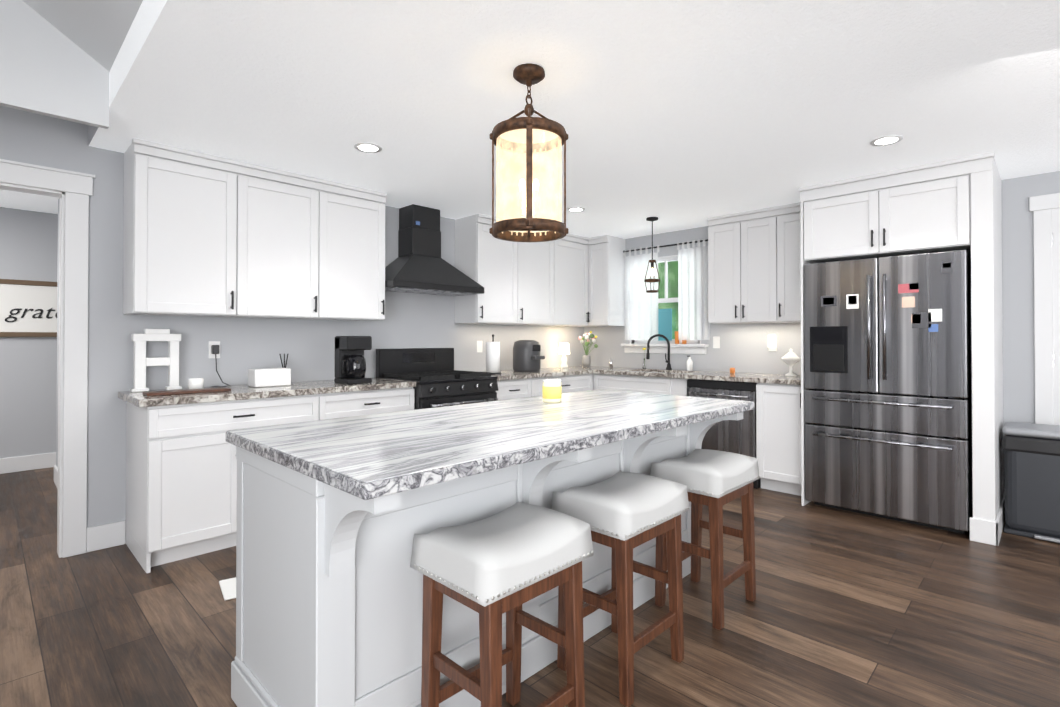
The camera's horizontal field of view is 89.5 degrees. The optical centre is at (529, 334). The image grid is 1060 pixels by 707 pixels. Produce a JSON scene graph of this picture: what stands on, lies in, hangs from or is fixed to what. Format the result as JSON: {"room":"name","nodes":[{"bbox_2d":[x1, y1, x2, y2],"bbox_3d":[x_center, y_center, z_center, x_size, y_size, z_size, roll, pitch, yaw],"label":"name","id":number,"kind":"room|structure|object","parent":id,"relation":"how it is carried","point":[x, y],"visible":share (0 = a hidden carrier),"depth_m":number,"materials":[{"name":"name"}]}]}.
{"room":"kitchen","nodes":[
{"label":"kitchen","id":0,"kind":"room"},
{"bbox_2d":[0,0,108,128],"bbox_3d":[-3.308,-2.490,1.328,0.040,2.945,3.593,0,-1,44],"label":"header beam","id":1,"kind":"structure","parent":0,"point":[47,68],"depth_m":2.43,"materials":[{"name":"white paint"}]},
{"bbox_2d":[84,124,97,148],"bbox_3d":[-2.307,-1.225,2.849,0.670,0.250,0.005,0,-1,44],"label":"wall","id":2,"kind":"structure","parent":0,"point":[89,131],"depth_m":3.08,"materials":[{"name":"grey paint"}]},
{"bbox_2d":[0,105,583,542],"bbox_3d":[-2.235,-1.344,3.561,0.170,5.200,8.300,0,-1,44],"label":"wall","id":3,"kind":"structure","parent":0,"point":[28,365],"depth_m":3.80,"materials":[{"name":"grey paint"}]},
{"bbox_2d":[0,452,55,473],"bbox_3d":[-4.556,1.199,5.159,0.016,0.140,4.530,0,-1,44],"label":"baseboard","id":4,"kind":"structure","parent":3,"relation":"attached to","point":[37,461],"depth_m":5.00,"materials":[{"name":"white wood"}]},
{"bbox_2d":[0,279,56,336],"bbox_3d":[-4.591,-0.246,5.122,0.030,0.530,1.670,0,-1,44],"label":"wall sign","id":5,"kind":"object","parent":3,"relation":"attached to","point":[28,308],"visible":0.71,"depth_m":5.00,"materials":[{"name":"white wood"}]},
{"bbox_2d":[0,159,94,557],"bbox_3d":[-3.019,0.159,2.702,0.172,2.180,1.252,0,-1,44],"label":"door frame","id":6,"kind":"structure","parent":3,"relation":"attached to","point":[72,191],"depth_m":3.03,"materials":[{"name":"white wood"}]},
{"bbox_2d":[52,464,90,546],"bbox_3d":[-3.381,1.189,3.908,2.045,0.140,0.016,0,-1,44],"label":"baseboard","id":7,"kind":"structure","parent":3,"relation":"attached to","point":[53,465],"depth_m":4.37,"materials":[{"name":"white wood"}]},
{"bbox_2d":[123,138,250,317],"bbox_3d":[-2.121,-0.608,3.308,0.331,0.972,0.588,0,-1,44],"label":"upper cabinet","id":8,"kind":"object","parent":3,"relation":"attached to","point":[206,235],"depth_m":3.17,"materials":[{"name":"white wood"}]},
{"bbox_2d":[209,341,230,386],"bbox_3d":[-2.027,0.187,3.478,0.222,0.293,0.125,0,-1,44],"label":"outlet","id":9,"kind":"object","parent":3,"relation":"attached to","point":[214,349],"visible":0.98,"depth_m":3.54,"materials":[{"name":"white plastic"}]},
{"bbox_2d":[251,164,330,319],"bbox_3d":[-1.775,-0.605,3.661,0.331,0.972,0.646,0,-1,44],"label":"upper cabinet","id":10,"kind":"object","parent":3,"relation":"attached to","point":[291,212],"depth_m":3.60,"materials":[{"name":"white wood"}]},
{"bbox_2d":[331,181,386,320],"bbox_3d":[-1.431,-0.602,4.014,0.331,0.972,0.581,0,-1,44],"label":"upper cabinet","id":11,"kind":"object","parent":3,"relation":"attached to","point":[357,213],"depth_m":3.95,"materials":[{"name":"white wood"}]},
{"bbox_2d":[385,204,483,295],"bbox_3d":[-0.871,-0.723,4.517,0.430,0.722,0.910,0,-1,44],"label":"range hood","id":12,"kind":"object","parent":3,"relation":"attached to","point":[419,265],"visible":0.96,"depth_m":4.46,"materials":[{"name":"black metal"}]},
{"bbox_2d":[477,341,482,351],"bbox_3d":[-0.490,0.112,5.207,0.005,0.115,0.070,0,-1,44],"label":"outlet","id":13,"kind":"object","parent":3,"relation":"attached to","point":[479,346],"visible":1,"depth_m":5.20,"materials":[{"name":"white plastic"}]},
{"bbox_2d":[455,214,625,326],"bbox_3d":[0.181,-0.590,5.476,0.592,0.972,1.928,0,-1,44],"label":"upper cabinet","id":14,"kind":"object","parent":3,"relation":"attached to","point":[571,280],"visible":0.85,"depth_m":5.36,"materials":[{"name":"white wood"}]},
{"bbox_2d":[0,467,1059,706],"bbox_3d":[-0.727,1.275,2.149,10.100,0.060,8.420,0,-1,44],"label":"floor","id":15,"kind":"structure","parent":0,"point":[850,609],"depth_m":2.30,"materials":[{"name":"brown wood"}]},
{"bbox_2d":[219,577,235,600],"bbox_3d":[-1.408,1.242,2.661,0.225,0.011,0.233,0,-1,-35],"label":"rag","id":16,"kind":"object","parent":15,"relation":"on","point":[228,588],"visible":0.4,"depth_m":2.61,"materials":[{"name":"white fabric"}]},
{"bbox_2d":[126,393,329,572],"bbox_3d":[-1.874,0.817,3.350,0.609,0.876,0.972,0,-1,44],"label":"base cabinet","id":17,"kind":"object","parent":15,"relation":"on","point":[181,481],"depth_m":2.97,"materials":[{"name":"white wood"}]},
{"bbox_2d":[118,377,415,408],"bbox_3d":[-1.650,0.361,3.569,0.627,0.040,1.676,0,-1,44],"label":"countertop","id":18,"kind":"structure","parent":17,"relation":"on","point":[302,388],"depth_m":3.26,"materials":[{"name":"grey stone"}]},
{"bbox_2d":[130,329,181,391],"bbox_3d":[-2.274,0.150,3.255,0.061,0.375,0.255,0,-1,44],"label":"decorative piece","id":19,"kind":"object","parent":18,"relation":"on","point":[141,361],"visible":1,"depth_m":3.23,"materials":[{"name":"white wood"}]},
{"bbox_2d":[143,387,230,395],"bbox_3d":[-1.989,0.329,3.111,0.120,0.015,0.420,0,-1,44],"label":"wood tray","id":20,"kind":"object","parent":18,"relation":"on","point":[174,392],"visible":0.96,"depth_m":3.07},
{"bbox_2d":[188,378,203,388],"bbox_3d":[-2.033,0.300,3.252,0.084,0.075,0.084,0,-1,44],"label":"candle jar","id":21,"kind":"object","parent":20,"relation":"on","point":[195,383],"visible":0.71,"depth_m":3.22,"materials":[{"name":"white glass"}]},
{"bbox_2d":[248,366,290,386],"bbox_3d":[-1.743,0.283,3.577,0.140,0.115,0.230,0,-1,44],"label":"box","id":22,"kind":"object","parent":18,"relation":"on","point":[266,377],"depth_m":3.52,"materials":[{"name":"white ceramic"}]},
{"bbox_2d":[279,354,287,365],"bbox_3d":[-1.735,0.236,3.772,0.068,0.211,0.068,0,-1,29],"label":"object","id":23,"kind":"object","parent":22,"relation":"in","point":[279,354],"depth_m":3.77,"materials":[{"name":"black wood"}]},
{"bbox_2d":[334,336,371,383],"bbox_3d":[-1.267,0.175,3.815,0.210,0.335,0.206,0,-1,44],"label":"coffee maker","id":24,"kind":"object","parent":18,"relation":"on","point":[350,363],"visible":1,"depth_m":3.76,"materials":[{"name":"black plastic"}]},
{"bbox_2d":[330,389,413,418],"bbox_3d":[-1.345,0.821,3.891,0.609,0.876,0.784,0,-1,44],"label":"base cabinet","id":25,"kind":"object","parent":15,"relation":"on","point":[342,405],"depth_m":3.71,"materials":[{"name":"white wood"}]},
{"bbox_2d":[376,348,497,409],"bbox_3d":[-0.744,0.688,4.395,0.712,1.150,0.768,0,-1,44],"label":"range","id":26,"kind":"object","parent":15,"relation":"on","point":[436,377],"visible":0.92,"depth_m":4.34,"materials":[{"name":"black metal"}]},
{"bbox_2d":[231,413,742,706],"bbox_3d":[0.033,0.808,2.264,0.907,0.876,2.096,0,-1,44],"label":"kitchen island","id":27,"kind":"object","parent":15,"relation":"on","point":[334,516],"depth_m":1.61,"materials":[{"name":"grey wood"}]},
{"bbox_2d":[226,389,753,504],"bbox_3d":[0.043,0.352,2.257,0.960,0.036,2.130,0,-1,44],"label":"island countertop","id":28,"kind":"structure","parent":27,"relation":"on","point":[373,457],"depth_m":1.75,"materials":[{"name":"white stone"}]},
{"bbox_2d":[542,379,560,402],"bbox_3d":[0.109,0.277,2.655,0.094,0.112,0.096,0,-1,44],"label":"jar","id":29,"kind":"object","parent":28,"relation":"on","point":[551,390],"visible":1,"depth_m":2.61,"materials":[{"name":"yellow glass"}]},
{"bbox_2d":[410,502,592,706],"bbox_3d":[-0.077,0.900,1.594,0.337,0.680,0.447,0,-1,44],"label":"counter stool","id":30,"kind":"object","parent":15,"relation":"on","point":[509,561],"visible":1,"depth_m":1.53,"materials":[{"name":"wood"},{"name":"white leather"},{"name":"pewter"}]},
{"bbox_2d":[479,366,594,400],"bbox_3d":[-0.047,0.813,5.197,0.640,0.913,1.350,0,-1,44],"label":"base cabinet","id":31,"kind":"object","parent":15,"relation":"on","point":[511,384],"depth_m":4.96,"materials":[{"name":"white wood"}]},
{"bbox_2d":[486,334,500,374],"bbox_3d":[-0.332,0.172,4.807,0.150,0.357,0.150,0,-1,44],"label":"paper towel holder","id":32,"kind":"object","parent":31,"relation":"on","point":[492,357],"visible":0.9,"depth_m":4.75,"materials":[{"name":"white paper"}]},
{"bbox_2d":[513,340,544,371],"bbox_3d":[-0.015,0.201,5.182,0.320,0.305,0.270,0,-1,44],"label":"air fryer","id":33,"kind":"object","parent":31,"relation":"on","point":[527,357],"visible":1,"depth_m":5.08,"materials":[{"name":"grey plastic"}]},
{"bbox_2d":[551,471,688,706],"bbox_3d":[0.346,0.904,2.026,0.337,0.680,0.447,0,-1,44],"label":"counter stool","id":34,"kind":"object","parent":15,"relation":"on","point":[623,514],"visible":0.9,"depth_m":1.92,"materials":[{"name":"wood"},{"name":"white leather"},{"name":"pewter"}]},
{"bbox_2d":[591,366,800,495],"bbox_3d":[1.367,0.813,5.206,2.650,0.913,0.640,0,-1,44],"label":"base cabinet","id":35,"kind":"object","parent":15,"relation":"on","point":[778,426],"depth_m":4.30,"materials":[{"name":"white wood"}]},
{"bbox_2d":[559,343,569,367],"bbox_3d":[0.377,0.224,5.904,0.124,0.270,0.124,0,-1,44],"label":"table lamp","id":36,"kind":"object","parent":35,"relation":"on","point":[563,348],"visible":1,"depth_m":5.87,"materials":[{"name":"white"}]},
{"bbox_2d":[578,331,597,366],"bbox_3d":[0.663,0.156,6.095,0.216,0.409,0.210,0,-1,44],"label":"flower vase","id":37,"kind":"object","parent":35,"relation":"on","point":[586,360],"visible":1,"depth_m":6.06,"materials":[{"name":"grey"}]},
{"bbox_2d":[609,358,612,366],"bbox_3d":[0.906,0.310,5.973,0.042,0.100,0.044,0,-1,44],"label":"bottle","id":38,"kind":"object","parent":35,"relation":"on","point":[610,363],"visible":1,"depth_m":5.96,"materials":[{"name":"silver metal"}]},
{"bbox_2d":[642,348,645,368],"bbox_3d":[1.214,0.246,5.673,0.044,0.223,0.044,0,-1,44],"label":"bud vase","id":39,"kind":"object","parent":35,"relation":"on","point":[644,364],"visible":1,"depth_m":5.66,"materials":[{"name":"clear glass"}]},
{"bbox_2d":[646,334,671,369],"bbox_3d":[1.333,0.172,5.515,0.246,0.367,0.121,0,-1,44],"label":"faucet","id":40,"kind":"object","parent":35,"relation":"on","point":[668,367],"visible":1,"depth_m":5.48,"materials":[{"name":"black"}]},
{"bbox_2d":[686,356,692,370],"bbox_3d":[1.583,0.279,5.306,0.064,0.150,0.072,0,-1,44],"label":"soap bottle","id":41,"kind":"object","parent":35,"relation":"on","point":[689,364],"visible":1,"depth_m":5.29,"materials":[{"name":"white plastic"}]},
{"bbox_2d":[781,349,800,375],"bbox_3d":[2.230,0.231,4.567,0.160,0.235,0.160,0,-1,44],"label":"glass","id":42,"kind":"object","parent":35,"relation":"on","point":[790,358],"visible":1,"depth_m":4.53,"materials":[{"name":"white"}]},
{"bbox_2d":[650,449,759,629],"bbox_3d":[0.822,0.907,2.498,0.337,0.680,0.447,0,-1,44],"label":"counter stool","id":43,"kind":"object","parent":15,"relation":"on","point":[714,481],"visible":0.92,"depth_m":2.41,"materials":[{"name":"wood"},{"name":"white leather"},{"name":"pewter"}]},
{"bbox_2d":[687,379,760,488],"bbox_3d":[1.809,0.830,4.756,0.602,0.871,0.651,0,-1,44],"label":"dishwasher","id":44,"kind":"object","parent":15,"relation":"on","point":[736,436],"visible":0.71,"depth_m":4.48,"materials":[{"name":"black"}]},
{"bbox_2d":[804,250,972,533],"bbox_3d":[2.592,0.368,3.849,0.930,1.780,0.819,0,-1,44],"label":"refrigerator","id":45,"kind":"object","parent":15,"relation":"on","point":[888,381],"visible":1,"depth_m":3.54,"materials":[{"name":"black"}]},
{"bbox_2d":[799,152,1004,545],"bbox_3d":[2.654,0.084,3.835,1.098,2.348,0.810,0,-1,44],"label":"tall cabinet","id":46,"kind":"object","parent":15,"relation":"on","point":[949,205],"visible":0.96,"depth_m":3.41,"materials":[{"name":"white wood"}]},
{"bbox_2d":[1002,422,1059,542],"bbox_3d":[3.261,0.918,3.353,0.431,0.672,0.383,0,-1,44],"label":"trash can","id":47,"kind":"object","parent":15,"relation":"on","point":[1032,475],"visible":1,"depth_m":3.30,"materials":[{"name":"grey"}]},
{"bbox_2d":[0,0,1059,238],"bbox_3d":[-0.740,-2.457,2.109,10.020,2.702,8.300,0,-1,44],"label":"ceiling","id":48,"kind":"structure","parent":0,"point":[678,114],"depth_m":2.42,"materials":[{"name":"white paint"}]},
{"bbox_2d":[354,143,381,152],"bbox_3d":[-0.946,-1.094,3.124,0.158,0.005,0.158,0,0,-1],"label":"recessed light","id":49,"kind":"object","parent":48,"relation":"in","point":[375,148],"depth_m":3.12,"materials":[{"name":"white"}]},
{"bbox_2d":[489,63,568,241],"bbox_3d":[-0.004,-0.759,2.234,0.304,0.689,0.304,0,-1,44],"label":"pendant lantern","id":50,"kind":"object","parent":48,"relation":"hanging from","point":[535,215],"visible":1,"depth_m":2.13,"materials":[{"name":"brown metal"}]},
{"bbox_2d":[567,207,584,211],"bbox_3d":[0.399,-1.082,4.606,0.158,0.005,0.158,0,-1,35],"label":"recessed light","id":51,"kind":"object","parent":48,"relation":"in","point":[573,209],"depth_m":4.60,"materials":[{"name":"white"}]},
{"bbox_2d":[644,217,659,292],"bbox_3d":[1.130,-0.738,4.937,0.144,0.687,0.144,0,-1,44],"label":"light","id":52,"kind":"object","parent":48,"relation":"hanging from","point":[652,269],"visible":1,"depth_m":4.93,"materials":[{"name":"black metal"}]},
{"bbox_2d":[870,135,903,145],"bbox_3d":[2.009,-1.095,3.011,0.158,0.005,0.158,0,-1,35],"label":"recessed light","id":53,"kind":"object","parent":48,"relation":"in","point":[891,139],"depth_m":3.01,"materials":[{"name":"white"}]},
{"bbox_2d":[584,171,1059,494],"bbox_3d":[3.149,-0.090,4.007,6.840,2.700,0.120,0,-1,44],"label":"wall","id":54,"kind":"structure","parent":0,"point":[744,348],"depth_m":3.76,"materials":[{"name":"grey paint"}]},
{"bbox_2d":[621,255,707,353],"bbox_3d":[1.426,-0.317,5.652,1.000,1.021,0.180,0,-1,44],"label":"window","id":55,"kind":"structure","parent":54,"relation":"in","point":[688,347],"depth_m":5.63,"materials":[{"name":"white wood"}]},
{"bbox_2d":[658,308,671,340],"bbox_3d":[1.423,-0.110,5.633,0.160,0.335,0.008,0,-1,44],"label":"cloth","id":56,"kind":"object","parent":55,"relation":"hanging from","point":[665,322],"visible":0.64,"depth_m":5.62,"materials":[{"name":"teal fabric"}]},
{"bbox_2d":[675,331,678,343],"bbox_3d":[1.513,0.026,5.494,0.046,0.130,0.048,0,-1,44],"label":"candle","id":57,"kind":"object","parent":55,"relation":"on","point":[677,340],"depth_m":5.48,"materials":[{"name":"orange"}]},
{"bbox_2d":[623,239,709,339],"bbox_3d":[1.431,-0.443,5.535,1.082,0.991,0.097,0,-1,44],"label":"window curtain","id":58,"kind":"object","parent":54,"relation":"attached to","point":[641,313],"visible":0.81,"depth_m":5.43,"materials":[{"name":"white fabric"}]},
{"bbox_2d":[713,337,719,347],"bbox_3d":[1.821,0.072,5.215,0.070,0.115,0.005,0,-1,44],"label":"light switch","id":59,"kind":"object","parent":54,"relation":"attached to","point":[716,342],"visible":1,"depth_m":5.21,"materials":[{"name":"white plastic"}]},
{"bbox_2d":[707,202,800,323],"bbox_3d":[2.075,-0.597,4.719,0.921,0.972,0.364,0,-1,44],"label":"upper cabinet","id":60,"kind":"object","parent":54,"relation":"attached to","point":[754,275],"visible":0.75,"depth_m":4.64,"materials":[{"name":"white wood"}]},
{"bbox_2d":[768,335,776,350],"bbox_3d":[2.188,0.071,4.833,0.070,0.150,0.039,0,-1,44],"label":"outlet","id":61,"kind":"object","parent":54,"relation":"attached to","point":[772,342],"visible":0.98,"depth_m":4.82,"materials":[{"name":"white plastic"}]},
{"bbox_2d":[1029,193,1059,425],"bbox_3d":[3.786,0.154,3.282,1.038,2.200,0.024,0,-1,44],"label":"door frame","id":62,"kind":"structure","parent":54,"relation":"attached to","point":[1045,209],"depth_m":3.58,"materials":[{"name":"white wood"}]},
{"label":"outside","id":63,"kind":"structure","parent":0,"visible":0},
{"bbox_2d":[658,261,677,338],"bbox_3d":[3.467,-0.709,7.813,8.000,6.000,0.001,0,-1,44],"label":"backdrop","id":64,"kind":"structure","parent":63,"point":[673,287],"depth_m":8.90,"materials":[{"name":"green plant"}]}
]}

